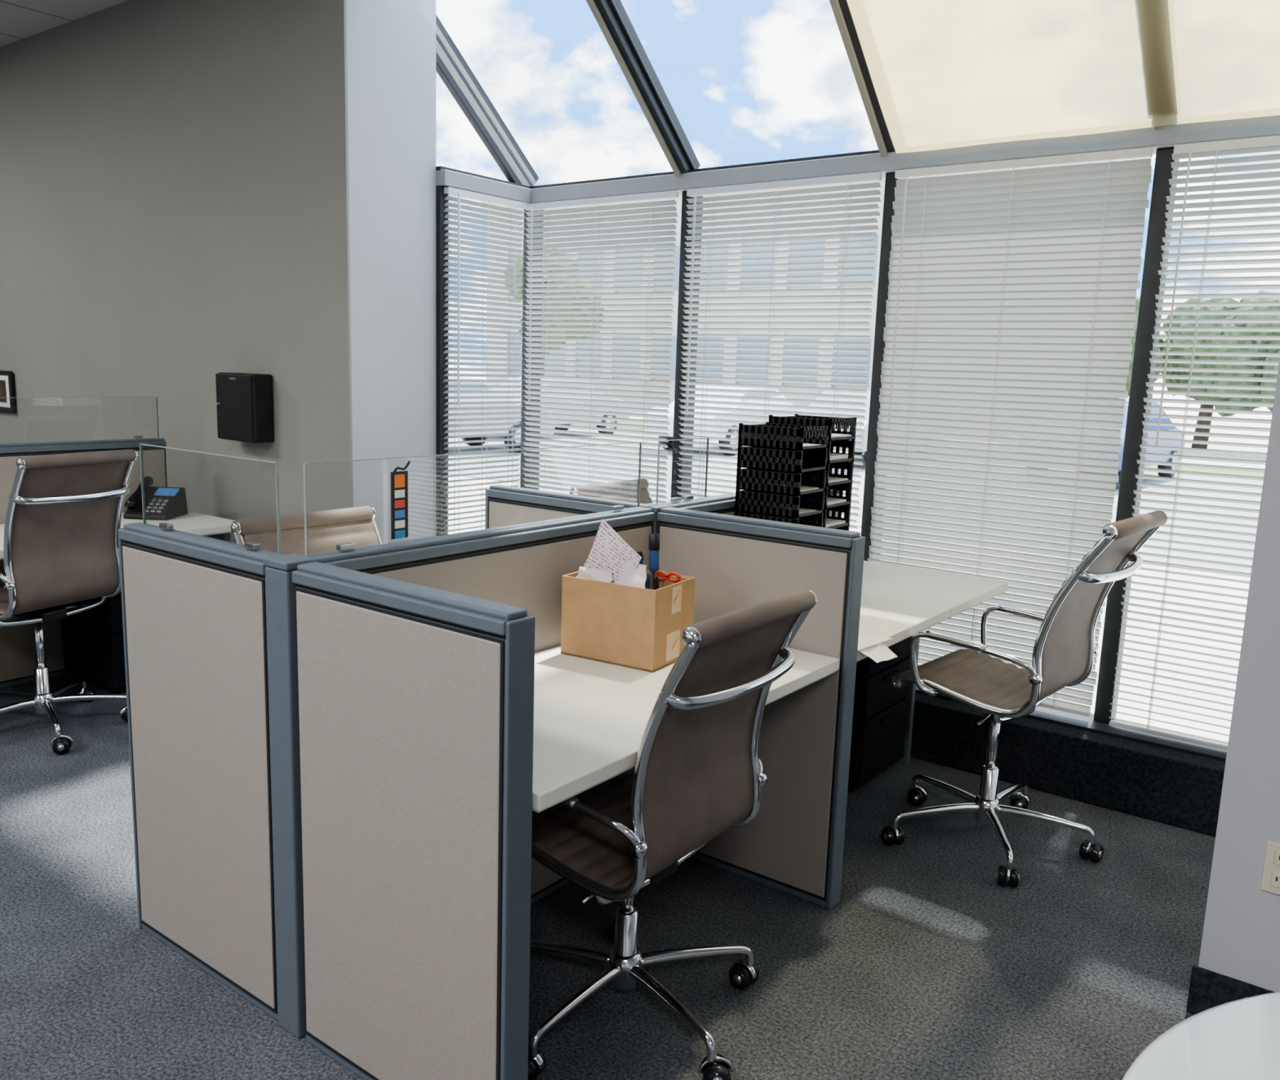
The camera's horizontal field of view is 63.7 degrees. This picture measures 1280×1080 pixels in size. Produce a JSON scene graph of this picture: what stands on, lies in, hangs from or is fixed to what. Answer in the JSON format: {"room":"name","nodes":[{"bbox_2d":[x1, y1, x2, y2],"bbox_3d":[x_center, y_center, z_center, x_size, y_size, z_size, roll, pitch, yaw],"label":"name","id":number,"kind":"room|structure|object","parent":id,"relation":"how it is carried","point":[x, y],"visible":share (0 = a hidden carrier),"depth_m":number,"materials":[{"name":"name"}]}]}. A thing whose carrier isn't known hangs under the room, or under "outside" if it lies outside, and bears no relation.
{"room":"open-plan office","nodes":[
{"label":"open-plan office","id":0,"kind":"room"},
{"bbox_2d":[0,0,128,46],"bbox_3d":[-2.639,-2.067,0.911,11.900,0.100,7.272,9,12,36],"label":"ceiling","id":1,"kind":"structure","parent":0,"point":[20,20],"depth_m":5.50,"materials":[{"name":"tile"}]},
{"bbox_2d":[0,0,353,542],"bbox_3d":[-3.287,-1.246,5.988,5.075,3.250,0.012,9,12,36],"label":"wall","id":2,"kind":"structure","parent":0,"point":[175,203],"depth_m":5.19,"materials":[{"name":"paint"}]},
{"bbox_2d":[0,370,15,412],"bbox_3d":[-4.105,-0.958,6.617,0.340,0.260,0.021,9,12,36],"label":"picture frame","id":3,"kind":"object","parent":2,"relation":"attached to","point":[6,386],"visible":1,"depth_m":6.54,"materials":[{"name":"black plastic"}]},
{"bbox_2d":[215,372,274,443],"bbox_3d":[-1.889,-0.634,4.919,0.300,0.320,0.125,9,12,36],"label":"wall dispenser","id":4,"kind":"object","parent":2,"relation":"attached to","point":[244,401],"depth_m":4.85,"materials":[{"name":"plastic"}]},
{"bbox_2d":[346,0,436,543],"bbox_3d":[-3.128,-1.496,6.149,5.075,3.700,0.490,9,12,36],"label":"wall","id":5,"kind":"structure","parent":0,"point":[391,44],"depth_m":4.62,"materials":[{"name":"paint"}]},
{"bbox_2d":[435,185,448,536],"bbox_3d":[-0.974,-0.631,4.970,0.090,2.056,0.050,9,12,36],"label":"mullion","id":6,"kind":"object","parent":5,"relation":"attached to","point":[440,195],"depth_m":4.90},
{"bbox_2d":[435,165,530,203],"bbox_3d":[-0.778,-1.708,4.996,0.140,0.070,0.574,9,12,36],"label":"header","id":7,"kind":"object","parent":5,"relation":"attached to","point":[446,178],"depth_m":4.92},
{"bbox_2d":[435,13,538,186],"bbox_3d":[-0.793,-2.095,4.917,0.041,0.798,0.893,9,12,36],"label":"rafter","id":8,"kind":"object","parent":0,"point":[451,67],"depth_m":4.93,"materials":[{"name":"metal"}]},
{"bbox_2d":[520,208,543,489],"bbox_3d":[-0.579,-0.707,5.461,0.060,2.044,0.088,9,12,36],"label":"trim mullion","id":9,"kind":"object","parent":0,"point":[523,424],"depth_m":5.40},
{"bbox_2d":[0,673,1215,1079],"bbox_3d":[-2.422,1.173,1.895,11.900,0.100,8.350,9,12,36],"label":"floor","id":10,"kind":"structure","parent":0,"point":[924,966],"depth_m":2.66,"materials":[{"name":"carpet"}]},
{"bbox_2d":[0,448,137,755],"bbox_3d":[-2.374,0.200,4.006,0.688,1.119,0.694,6,11,24],"label":"office chair","id":11,"kind":"object","parent":10,"relation":"on","point":[63,519],"visible":0.93,"depth_m":3.89,"materials":[{"name":"beige leather"}]},
{"bbox_2d":[50,735,74,745],"bbox_3d":[-2.163,0.748,3.856,0.079,0.037,0.014,-1,10,-19],"label":"hood","id":12,"kind":"object","parent":11,"relation":"attached to","point":[59,740],"depth_m":3.84,"materials":[{"name":"silver metal"}]},
{"bbox_2d":[0,440,167,684],"bbox_3d":[-3.326,0.114,4.428,0.770,1.043,2.300,9,12,36],"label":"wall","id":13,"kind":"structure","parent":10,"relation":"on","point":[17,649],"depth_m":4.64,"materials":[{"name":"fabric"}]},
{"bbox_2d":[0,437,164,447],"bbox_3d":[-2.696,-0.424,4.572,0.051,0.014,1.188,9,12,36],"label":"cap","id":14,"kind":"object","parent":13,"relation":"on","point":[110,441],"visible":1,"depth_m":4.71,"materials":[{"name":"metal"}]},
{"bbox_2d":[0,448,167,688],"bbox_3d":[-2.714,0.121,4.664,0.059,1.032,1.190,9,12,36],"label":"frame","id":15,"kind":"object","parent":13,"relation":"attached to","point":[61,673],"visible":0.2,"depth_m":4.65,"materials":[{"name":"metal"}]},
{"bbox_2d":[0,446,163,455],"bbox_3d":[-2.697,-0.390,4.578,0.055,0.009,1.190,9,12,36],"label":"cap gap","id":16,"kind":"object","parent":15,"relation":"on","point":[56,451],"visible":0.44,"depth_m":4.69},
{"bbox_2d":[61,591,125,693],"bbox_3d":[-2.337,0.344,4.719,0.460,0.600,0.400,9,12,36],"label":"drawer pedestal","id":17,"kind":"object","parent":10,"relation":"on","point":[93,642],"visible":0.22,"depth_m":4.51,"materials":[{"name":"black plastic"}]},
{"bbox_2d":[0,511,235,559],"bbox_3d":[-2.441,0.315,4.465,0.644,0.735,1.258,9,12,36],"label":"desk","id":18,"kind":"object","parent":10,"relation":"on","point":[200,524],"visible":0.19,"depth_m":4.64,"materials":[{"name":"laminate"}]},
{"bbox_2d":[123,475,187,519],"bbox_3d":[-2.253,-0.198,4.788,0.200,0.178,0.227,2,10,2],"label":"desk phone","id":19,"kind":"object","parent":18,"relation":"on","point":[162,503],"depth_m":4.77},
{"bbox_2d":[265,566,306,1038],"bbox_3d":[-0.750,0.578,2.252,0.080,1.062,0.075,9,12,36],"label":"post","id":20,"kind":"object","parent":10,"relation":"on","point":[279,586],"visible":0.51,"depth_m":2.21,"materials":[{"name":"metal"}]},
{"bbox_2d":[231,506,382,555],"bbox_3d":[-0.736,0.472,2.922,0.668,1.049,0.670,9,12,36],"label":"office chair","id":21,"kind":"object","parent":10,"relation":"on","point":[326,529],"visible":0.04,"depth_m":2.99,"materials":[{"name":"beige leather"}]},
{"bbox_2d":[118,488,862,1079],"bbox_3d":[-0.004,0.418,3.224,1.369,1.058,2.551,9,12,36],"label":"cubicle partition","id":22,"kind":"structure","parent":10,"relation":"on","point":[400,717],"depth_m":2.26,"materials":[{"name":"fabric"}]},
{"bbox_2d":[117,528,142,928],"bbox_3d":[-1.278,0.493,2.643,0.010,1.065,0.067,9,12,36],"label":"trim","id":23,"kind":"structure","parent":22,"relation":"attached to","point":[120,541],"depth_m":2.61,"materials":[{"name":"metal"}]},
{"bbox_2d":[123,542,278,1021],"bbox_3d":[-1.031,0.549,2.462,0.611,1.032,0.059,9,12,36],"label":"frame","id":24,"kind":"object","parent":22,"relation":"attached to","point":[264,1009],"visible":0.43,"depth_m":2.46,"materials":[{"name":"metal"}]},
{"bbox_2d":[122,540,265,578],"bbox_3d":[-1.014,0.038,2.376,0.611,0.009,0.055,9,12,36],"label":"cap gap","id":25,"kind":"object","parent":24,"relation":"on","point":[123,541],"visible":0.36,"depth_m":2.34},
{"bbox_2d":[123,522,284,561],"bbox_3d":[-1.013,0.003,2.370,0.609,0.014,0.051,9,12,36],"label":"cap","id":26,"kind":"object","parent":22,"relation":"on","point":[226,547],"visible":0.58,"depth_m":2.34,"materials":[{"name":"metal"}]},
{"bbox_2d":[139,443,280,554],"bbox_3d":[-0.983,-0.101,2.333,0.559,0.196,0.016,9,12,36],"label":"glass screen","id":27,"kind":"object","parent":26,"relation":"on","point":[249,544],"visible":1,"depth_m":2.25,"materials":[{"name":"glass"}]},
{"bbox_2d":[296,586,506,1079],"bbox_3d":[-0.467,0.638,2.044,0.604,1.032,0.059,9,12,36],"label":"frame","id":28,"kind":"object","parent":22,"relation":"attached to","point":[310,1040],"visible":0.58,"depth_m":1.90,"materials":[{"name":"metal"}]},
{"bbox_2d":[295,583,506,639],"bbox_3d":[-0.451,0.127,1.958,0.604,0.009,0.055,9,12,36],"label":"cap gap","id":29,"kind":"object","parent":28,"relation":"on","point":[478,631],"visible":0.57,"depth_m":1.91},
{"bbox_2d":[297,561,527,620],"bbox_3d":[-0.449,0.092,1.952,0.602,0.014,0.051,9,12,36],"label":"cap","id":30,"kind":"object","parent":22,"relation":"on","point":[486,607],"visible":1,"depth_m":1.91,"materials":[{"name":"metal"}]},
{"bbox_2d":[305,506,651,563],"bbox_3d":[-0.344,-0.025,2.665,0.051,0.014,1.195,9,12,36],"label":"cap","id":31,"kind":"object","parent":22,"relation":"on","point":[332,556],"visible":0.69,"depth_m":2.53,"materials":[{"name":"metal"}]},
{"bbox_2d":[302,441,641,555],"bbox_3d":[-0.353,-0.130,2.631,0.016,0.196,1.169,9,12,36],"label":"glass screen","id":32,"kind":"object","parent":31,"relation":"on","point":[347,546],"depth_m":2.36,"materials":[{"name":"glass"}]},
{"bbox_2d":[364,523,651,904],"bbox_3d":[-0.362,0.521,2.758,0.059,1.032,1.197,9,12,36],"label":"frame","id":33,"kind":"object","parent":22,"relation":"attached to","point":[564,882],"visible":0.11,"depth_m":2.91,"materials":[{"name":"metal"}]},
{"bbox_2d":[356,520,652,572],"bbox_3d":[-0.345,0.010,2.671,0.055,0.009,1.197,9,12,36],"label":"cap gap","id":34,"kind":"object","parent":33,"relation":"on","point":[651,522],"visible":0.29,"depth_m":2.58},
{"bbox_2d":[501,615,535,1079],"bbox_3d":[-0.222,0.660,1.860,0.010,1.065,0.067,9,12,36],"label":"trim","id":35,"kind":"structure","parent":22,"relation":"attached to","point":[520,633],"depth_m":1.83,"materials":[{"name":"metal"}]},
{"bbox_2d":[488,498,587,513],"bbox_3d":[-0.267,0.403,3.476,0.648,1.032,0.059,9,12,36],"label":"frame","id":36,"kind":"object","parent":22,"relation":"attached to","point":[489,499],"visible":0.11,"depth_m":3.41,"materials":[{"name":"metal"}]},
{"bbox_2d":[488,497,597,513],"bbox_3d":[-0.250,-0.108,3.390,0.648,0.009,0.055,9,12,36],"label":"cap gap","id":37,"kind":"object","parent":36,"relation":"on","point":[491,498],"visible":0.29,"depth_m":3.41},
{"bbox_2d":[489,484,644,507],"bbox_3d":[-0.249,-0.143,3.384,0.646,0.014,0.051,9,12,36],"label":"cap","id":38,"kind":"object","parent":22,"relation":"on","point":[500,487],"visible":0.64,"depth_m":3.36,"materials":[{"name":"metal"}]},
{"bbox_2d":[532,645,839,813],"bbox_3d":[-0.073,0.407,2.520,0.636,0.115,1.200,9,12,36],"label":"desk","id":39,"kind":"object","parent":22,"relation":"attached to","point":[591,717],"visible":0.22,"depth_m":2.30,"materials":[{"name":"laminate"}]},
{"bbox_2d":[560,569,695,672],"bbox_3d":[-0.032,0.202,2.753,0.288,0.212,0.210,8,11,30],"label":"cardboard box","id":40,"kind":"object","parent":39,"relation":"on","point":[637,628],"visible":0.94,"depth_m":2.66,"materials":[{"name":"cardboard"}]},
{"bbox_2d":[576,519,646,588],"bbox_3d":[-0.069,0.059,2.711,0.215,0.213,0.079,9,12,36],"label":"paper sheet","id":41,"kind":"object","parent":40,"relation":"in","point":[611,559],"visible":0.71,"depth_m":2.72,"materials":[{"name":"paper"}]},
{"bbox_2d":[648,533,659,589],"bbox_3d":[0.036,0.084,2.768,0.038,0.205,0.038,9,12,36],"label":"screwdriver","id":42,"kind":"object","parent":40,"relation":"on","point":[654,539],"visible":0.89,"depth_m":2.75,"materials":[{"name":"plastic"}]},
{"bbox_2d":[659,492,735,507],"bbox_3d":[0.425,-0.170,3.672,0.051,0.014,1.191,9,12,36],"label":"cap","id":43,"kind":"object","parent":22,"relation":"on","point":[713,499],"visible":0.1,"depth_m":3.35,"materials":[{"name":"metal"}]},
{"bbox_2d":[655,437,709,504],"bbox_3d":[0.137,-0.222,3.272,0.016,0.196,0.274,9,12,36],"label":"glass screen","id":44,"kind":"object","parent":43,"relation":"on","point":[686,497],"visible":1,"depth_m":3.26,"materials":[{"name":"glass"}]},
{"bbox_2d":[658,523,851,907],"bbox_3d":[0.310,0.494,3.048,0.641,1.032,0.059,9,12,36],"label":"frame","id":45,"kind":"object","parent":22,"relation":"attached to","point":[824,904],"visible":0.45,"depth_m":2.97,"materials":[{"name":"metal"}]},
{"bbox_2d":[657,520,851,551],"bbox_3d":[0.327,-0.017,2.962,0.641,0.009,0.055,9,12,36],"label":"cap gap","id":46,"kind":"object","parent":45,"relation":"on","point":[659,522],"visible":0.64,"depth_m":2.92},
{"bbox_2d":[659,506,860,537],"bbox_3d":[0.328,-0.052,2.956,0.639,0.014,0.051,9,12,36],"label":"cap","id":47,"kind":"object","parent":22,"relation":"on","point":[800,527],"visible":1,"depth_m":2.92,"materials":[{"name":"metal"}]},
{"bbox_2d":[827,536,865,909],"bbox_3d":[0.570,0.518,2.853,0.010,1.065,0.067,9,12,36],"label":"trim","id":48,"kind":"structure","parent":22,"relation":"attached to","point":[858,544],"depth_m":2.84,"materials":[{"name":"metal"}]},
{"bbox_2d":[569,478,653,503],"bbox_3d":[0.088,0.315,4.040,0.656,1.039,0.691,9,12,36],"label":"office chair","id":49,"kind":"object","parent":10,"relation":"on","point":[628,490],"visible":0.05,"depth_m":4.13,"materials":[{"name":"beige leather"}]},
{"bbox_2d":[528,589,816,1079],"bbox_3d":[-0.035,0.606,2.323,0.701,1.029,0.659,9,12,36],"label":"office chair","id":50,"kind":"object","parent":10,"relation":"on","point":[698,775],"visible":0.84,"depth_m":2.21,"materials":[{"name":"beige leather"}]},
{"bbox_2d":[532,1053,545,1071],"bbox_3d":[-0.235,1.095,2.181,0.075,0.034,0.018,6,10,24],"label":"hood","id":51,"kind":"object","parent":50,"relation":"attached to","point":[538,1059],"depth_m":2.17,"materials":[{"name":"silver metal"}]},
{"bbox_2d":[697,1056,734,1072],"bbox_3d":[0.162,1.107,2.178,0.079,0.037,0.015,1,10,-4],"label":"hood","id":52,"kind":"object","parent":50,"relation":"attached to","point":[709,1064],"depth_m":2.17,"materials":[{"name":"silver metal"}]},
{"bbox_2d":[730,959,757,979],"bbox_3d":[0.257,1.051,2.536,0.074,0.034,0.019,10,13,40],"label":"hood","id":53,"kind":"object","parent":50,"relation":"attached to","point":[746,967],"depth_m":2.52,"materials":[{"name":"silver metal"}]},
{"bbox_2d":[847,635,912,792],"bbox_3d":[0.776,0.585,3.895,0.365,0.600,0.400,9,12,36],"label":"drawer pedestal","id":54,"kind":"object","parent":10,"relation":"on","point":[879,710],"visible":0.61,"depth_m":3.73,"materials":[{"name":"black plastic"}]},
{"bbox_2d":[857,560,1008,764],"bbox_3d":[0.733,0.559,3.639,0.636,0.735,1.348,9,12,36],"label":"desk","id":55,"kind":"object","parent":10,"relation":"on","point":[898,602],"visible":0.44,"depth_m":3.65,"materials":[{"name":"laminate"}]},
{"bbox_2d":[734,422,829,527],"bbox_3d":[0.470,-0.095,3.476,0.238,0.588,0.185,9,12,36],"label":"trays","id":56,"kind":"object","parent":55,"relation":"on","point":[772,482],"visible":0.57,"depth_m":3.41,"materials":[{"name":"black plastic"}]},
{"bbox_2d":[766,413,857,530],"bbox_3d":[0.591,-0.129,3.632,0.238,0.612,0.195,9,12,36],"label":"trays","id":57,"kind":"object","parent":55,"relation":"on","point":[837,438],"visible":0.32,"depth_m":3.59,"materials":[{"name":"black plastic"}]},
{"bbox_2d":[857,632,897,662],"bbox_3d":[0.612,0.308,2.979,0.235,0.041,0.200,9,12,36],"label":"loose paper","id":58,"kind":"object","parent":55,"relation":"on","point":[873,646],"visible":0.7,"depth_m":2.95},
{"bbox_2d":[881,510,1167,888],"bbox_3d":[1.191,0.436,3.301,0.714,1.119,0.639,10,13,41],"label":"office chair","id":59,"kind":"object","parent":10,"relation":"on","point":[978,677],"visible":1,"depth_m":3.21,"materials":[{"name":"beige leather"}]},
{"bbox_2d":[886,823,900,839],"bbox_3d":[0.819,0.935,3.326,0.015,0.037,0.078,-1,10,-14],"label":"hood","id":60,"kind":"object","parent":59,"relation":"attached to","point":[893,831],"depth_m":3.30,"materials":[{"name":"silver metal"}]},
{"bbox_2d":[906,786,928,798],"bbox_3d":[0.984,0.887,3.646,0.074,0.034,0.019,8,11,33],"label":"hood","id":61,"kind":"object","parent":59,"relation":"attached to","point":[914,792],"depth_m":3.63,"materials":[{"name":"silver metal"}]},
{"bbox_2d":[1008,791,1031,804],"bbox_3d":[1.335,0.903,3.620,0.075,0.035,0.018,6,11,25],"label":"hood","id":62,"kind":"object","parent":59,"relation":"attached to","point":[1017,797],"depth_m":3.60,"materials":[{"name":"silver metal"}]},
{"bbox_2d":[1122,991,1279,1079],"bbox_3d":[0.926,1.028,0.879,1.050,0.741,1.050,9,12,36],"label":"round table","id":63,"kind":"object","parent":10,"relation":"on","point":[1239,1039],"visible":1,"depth_m":1.20,"materials":[{"name":"white laminate"}]},
{"bbox_2d":[586,0,700,177],"bbox_3d":[-0.076,-2.057,4.179,0.076,1.017,1.155,9,12,36],"label":"rafter","id":64,"kind":"object","parent":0,"point":[611,16],"depth_m":4.32,"materials":[{"name":"metal"}]},
{"bbox_2d":[671,191,703,497],"bbox_3d":[0.209,-0.583,4.877,0.060,2.044,0.088,9,12,36],"label":"trim mullion","id":65,"kind":"object","parent":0,"point":[684,227],"depth_m":4.81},
{"bbox_2d":[529,150,879,188],"bbox_3d":[2.157,-1.365,3.277,6.875,0.017,0.125,9,12,36],"label":"trim header","id":66,"kind":"object","parent":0,"point":[871,151],"depth_m":4.53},
{"bbox_2d":[829,0,895,156],"bbox_3d":[0.711,-1.932,3.595,0.076,1.017,1.155,9,12,36],"label":"rafter","id":67,"kind":"object","parent":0,"point":[840,8],"depth_m":3.80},
{"bbox_2d":[860,172,904,560],"bbox_3d":[0.996,-0.458,4.293,0.060,2.044,0.088,9,12,36],"label":"trim mullion","id":68,"kind":"object","parent":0,"point":[890,181],"depth_m":4.22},
{"bbox_2d":[910,692,1225,836],"bbox_3d":[2.037,0.870,3.550,6.825,0.235,0.287,9,12,36],"label":"baseboard","id":69,"kind":"structure","parent":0,"point":[1177,788],"depth_m":3.71,"materials":[{"name":"carpet"}]},
{"bbox_2d":[915,685,1227,761],"bbox_3d":[2.071,0.743,3.569,6.825,0.012,0.187,9,12,36],"label":"sill","id":70,"kind":"structure","parent":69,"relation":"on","point":[1042,713],"depth_m":3.75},
{"bbox_3d":[1.552,-2.136,2.254,6.824,0.180,0.120,9,12,36],"label":"trim","id":71,"kind":"structure","parent":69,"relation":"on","visible":0},
{"bbox_2d":[442,186,525,533],"bbox_3d":[-0.769,-0.666,5.127,0.048,2.016,0.534,9,12,36],"label":"window blind","id":72,"kind":"object","parent":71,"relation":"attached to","point":[455,192],"visible":0.79,"depth_m":5.06,"materials":[{"name":"white plastic"}]},
{"bbox_2d":[525,115,1279,204],"bbox_3d":[2.148,-1.321,3.275,6.875,0.070,0.150,9,12,36],"label":"trim header","id":73,"kind":"object","parent":71,"relation":"attached to","point":[1170,135],"visible":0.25,"depth_m":3.96,"materials":[{"name":"grey metal"}]},
{"bbox_2d":[522,190,678,503],"bbox_3d":[-0.237,-0.644,5.099,0.936,2.016,0.048,9,12,36],"label":"window blind","id":74,"kind":"object","parent":73,"relation":"hanging from","point":[655,196],"visible":0.63,"depth_m":5.03,"materials":[{"name":"white plastic"}]},
{"bbox_2d":[675,172,881,528],"bbox_3d":[0.550,-0.519,4.515,0.936,2.016,0.048,9,12,36],"label":"window blind","id":75,"kind":"object","parent":73,"relation":"hanging from","point":[871,176],"visible":0.62,"depth_m":4.43,"materials":[{"name":"white plastic"}]},
{"bbox_2d":[867,146,1153,716],"bbox_3d":[1.337,-0.395,3.931,0.936,2.016,0.048,9,12,36],"label":"window blind","id":76,"kind":"object","parent":73,"relation":"hanging from","point":[986,247],"visible":0.74,"depth_m":3.88,"materials":[{"name":"white plastic"}]},
{"bbox_2d":[1108,135,1279,751],"bbox_3d":[2.124,-0.263,3.349,0.936,2.031,0.048,9,12,36],"label":"window blind","id":77,"kind":"object","parent":73,"relation":"hanging from","point":[1264,144],"visible":0.77,"depth_m":3.48,"materials":[{"name":"white plastic"}]},
{"bbox_2d":[846,0,1279,153],"bbox_3d":[2.613,-1.567,2.106,4.794,0.871,1.012,9,12,36],"label":"roller shade","id":78,"kind":"object","parent":71,"relation":"attached to","point":[944,73],"visible":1,"depth_m":3.39,"materials":[{"name":"fabric"}]},
{"bbox_2d":[1093,146,1179,723],"bbox_3d":[1.783,-0.334,3.710,0.060,2.044,0.088,9,12,36],"label":"trim mullion","id":79,"kind":"object","parent":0,"point":[1146,322],"depth_m":3.65,"materials":[{"name":"metal"}]},
{"bbox_2d":[1198,359,1279,992],"bbox_3d":[2.753,-0.257,1.304,3.313,3.250,0.133,9,12,36],"label":"wall","id":80,"kind":"structure","parent":0,"point":[1241,939],"depth_m":2.37,"materials":[{"name":"white paint"}]},
{"bbox_2d":[1186,965,1275,1014],"bbox_3d":[2.654,1.294,1.511,3.325,0.119,0.012,9,12,36],"label":"baseboard","id":81,"kind":"structure","parent":80,"relation":"attached to","point":[1208,989],"depth_m":2.46,"materials":[{"name":"carpet"}]},
{"bbox_2d":[1260,840,1279,895],"bbox_3d":[1.463,0.753,2.345,0.075,0.120,0.009,9,12,36],"label":"wall outlet","id":82,"kind":"object","parent":80,"relation":"attached to","point":[1270,882],"visible":1,"depth_m":2.36,"materials":[{"name":"beige plastic"}]},
{"label":"outside","id":83,"kind":"structure","parent":0,"visible":0},
{"bbox_2d":[448,405,1271,742],"bbox_3d":[7.282,-1.351,21.129,130.000,0.300,100.000,9,12,36],"label":"ground","id":84,"kind":"structure","parent":83,"point":[1176,691],"depth_m":7.63,"materials":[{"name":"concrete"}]},
{"bbox_2d":[503,247,604,375],"bbox_3d":[-3.412,-8.172,39.794,3.944,6.254,3.776,9,12,36],"label":"tree","id":85,"kind":"object","parent":84,"relation":"on","point":[517,259],"visible":0.21,"depth_m":38.66,"materials":[{"name":"green plant"}]},
{"bbox_2d":[486,164,1124,424],"bbox_3d":[6.764,-10.784,48.037,27.000,9.300,12.000,9,12,36],"label":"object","id":86,"kind":"object","parent":84,"relation":"on","point":[675,298],"visible":0.02,"depth_m":42.52,"materials":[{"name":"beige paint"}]},
{"bbox_2d":[508,235,914,292],"bbox_3d":[3.158,-11.427,43.037,25.000,1.800,0.100,9,12,36],"label":"window band","id":87,"kind":"object","parent":86,"relation":"attached to","point":[677,249],"visible":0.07,"depth_m":41.77,"materials":[{"name":"clear glass"}]},
{"bbox_2d":[726,237,743,290],"bbox_3d":[3.910,-11.293,42.387,0.600,2.200,0.150,9,12,36],"label":"pier","id":88,"kind":"structure","parent":87,"relation":"attached to","point":[731,238],"depth_m":42.30,"materials":[{"name":"beige paint"}]},
{"bbox_2d":[773,235,791,288],"bbox_3d":[5.663,-11.015,41.087,0.600,2.200,0.150,9,12,36],"label":"pier","id":89,"kind":"structure","parent":87,"relation":"attached to","point":[788,242],"depth_m":41.01,"materials":[{"name":"beige paint"}]},
{"bbox_2d":[822,231,841,288],"bbox_3d":[7.416,-10.738,39.787,0.600,2.200,0.150,9,12,36],"label":"pier","id":90,"kind":"structure","parent":87,"relation":"attached to","point":[833,233],"depth_m":39.72,"materials":[{"name":"beige paint"}]},
{"bbox_2d":[507,334,1010,386],"bbox_3d":[3.035,-7.682,43.669,25.000,1.800,0.100,9,12,36],"label":"window band","id":91,"kind":"object","parent":86,"relation":"attached to","point":[673,368],"visible":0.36,"depth_m":42.61,"materials":[{"name":"clear glass"}]},
{"bbox_2d":[497,333,509,374],"bbox_3d":[-6.732,-9.210,50.819,0.600,2.200,0.150,9,12,36],"label":"pier","id":92,"kind":"structure","parent":91,"relation":"attached to","point":[501,335],"depth_m":50.74,"materials":[{"name":"beige paint"}]},
{"bbox_2d":[722,332,738,383],"bbox_3d":[3.787,-7.548,43.019,0.600,2.200,0.150,9,12,36],"label":"pier","id":93,"kind":"structure","parent":91,"relation":"attached to","point":[726,339],"depth_m":42.95,"materials":[{"name":"beige paint"}]},
{"bbox_2d":[768,333,786,385],"bbox_3d":[5.540,-7.271,41.719,0.600,2.200,0.150,9,12,36],"label":"pier","id":94,"kind":"structure","parent":91,"relation":"attached to","point":[774,339],"depth_m":41.64,"materials":[{"name":"beige paint"}]},
{"bbox_2d":[816,333,835,387],"bbox_3d":[7.293,-6.993,40.419,0.600,2.200,0.150,9,12,36],"label":"pier","id":95,"kind":"structure","parent":91,"relation":"attached to","point":[820,340],"depth_m":40.34,"materials":[{"name":"beige paint"}]},
{"bbox_2d":[448,425,1262,577],"bbox_3d":[2.882,-1.367,19.422,75.000,0.015,12.000,9,12,36],"label":"street","id":96,"kind":"structure","parent":84,"relation":"on","point":[862,473],"depth_m":16.41,"materials":[{"name":"asphalt"}]},
{"bbox_2d":[448,377,555,453],"bbox_3d":[-3.928,-2.454,20.162,4.486,1.439,1.780,-7,13,-42],"label":"car","id":97,"kind":"object","parent":96,"relation":"on","point":[449,383],"visible":0.3,"depth_m":19.94,"materials":[{"name":"silver paint"}]},
{"bbox_2d":[495,377,630,438],"bbox_3d":[-2.263,-3.318,25.607,1.780,1.439,4.486,9,12,36],"label":"car","id":98,"kind":"object","parent":96,"relation":"on","point":[510,378],"visible":0.12,"depth_m":25.14,"materials":[{"name":"silver paint"}]},
{"bbox_2d":[644,385,804,455],"bbox_3d":[2.102,-2.733,22.988,1.780,1.439,4.486,9,12,36],"label":"car","id":99,"kind":"object","parent":96,"relation":"on","point":[671,410],"visible":0.4,"depth_m":21.70,"materials":[{"name":"white paint"}]},
{"bbox_2d":[789,390,939,463],"bbox_3d":[4.652,-2.330,21.097,1.780,1.439,4.486,8,12,34],"label":"car","id":100,"kind":"object","parent":96,"relation":"on","point":[864,441],"visible":0.15,"depth_m":20.10,"materials":[{"name":"silver paint"}]},
{"bbox_2d":[1020,400,1184,483],"bbox_3d":[8.540,-1.819,18.833,1.780,1.439,4.486,10,12,38],"label":"car","id":101,"kind":"object","parent":96,"relation":"on","point":[1126,407],"visible":0.17,"depth_m":18.31,"materials":[{"name":"blue paint"}]},
{"bbox_2d":[996,296,1166,424],"bbox_3d":[12.500,-4.850,29.451,4.623,4.188,3.798,9,12,36],"label":"tree","id":102,"kind":"object","parent":84,"relation":"on","point":[1137,299],"visible":0.06,"depth_m":27.70,"materials":[{"name":"green plant"}]},
{"bbox_2d":[1160,289,1279,448],"bbox_3d":[15.919,-4.564,28.202,3.366,4.259,4.286,6,10,22],"label":"tree","id":103,"kind":"object","parent":84,"relation":"on","point":[1229,300],"visible":0.4,"depth_m":26.77,"materials":[{"name":"green plant"}]},
{"bbox_2d":[1260,349,1279,411],"bbox_3d":[17.350,-3.982,25.155,3.828,4.222,2.832,9,12,36],"label":"tree","id":104,"kind":"object","parent":84,"relation":"on","point":[1268,358],"visible":0.33,"depth_m":25.93,"materials":[{"name":"green plant"}]},
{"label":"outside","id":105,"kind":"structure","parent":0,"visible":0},
{"bbox_2d":[570,422,1264,476],"bbox_3d":[11.451,-1.607,22.466,85.000,0.030,2.800,9,12,36],"label":"lawn","id":106,"kind":"structure","parent":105,"point":[1154,466],"depth_m":21.83,"materials":[{"name":"green plant"}]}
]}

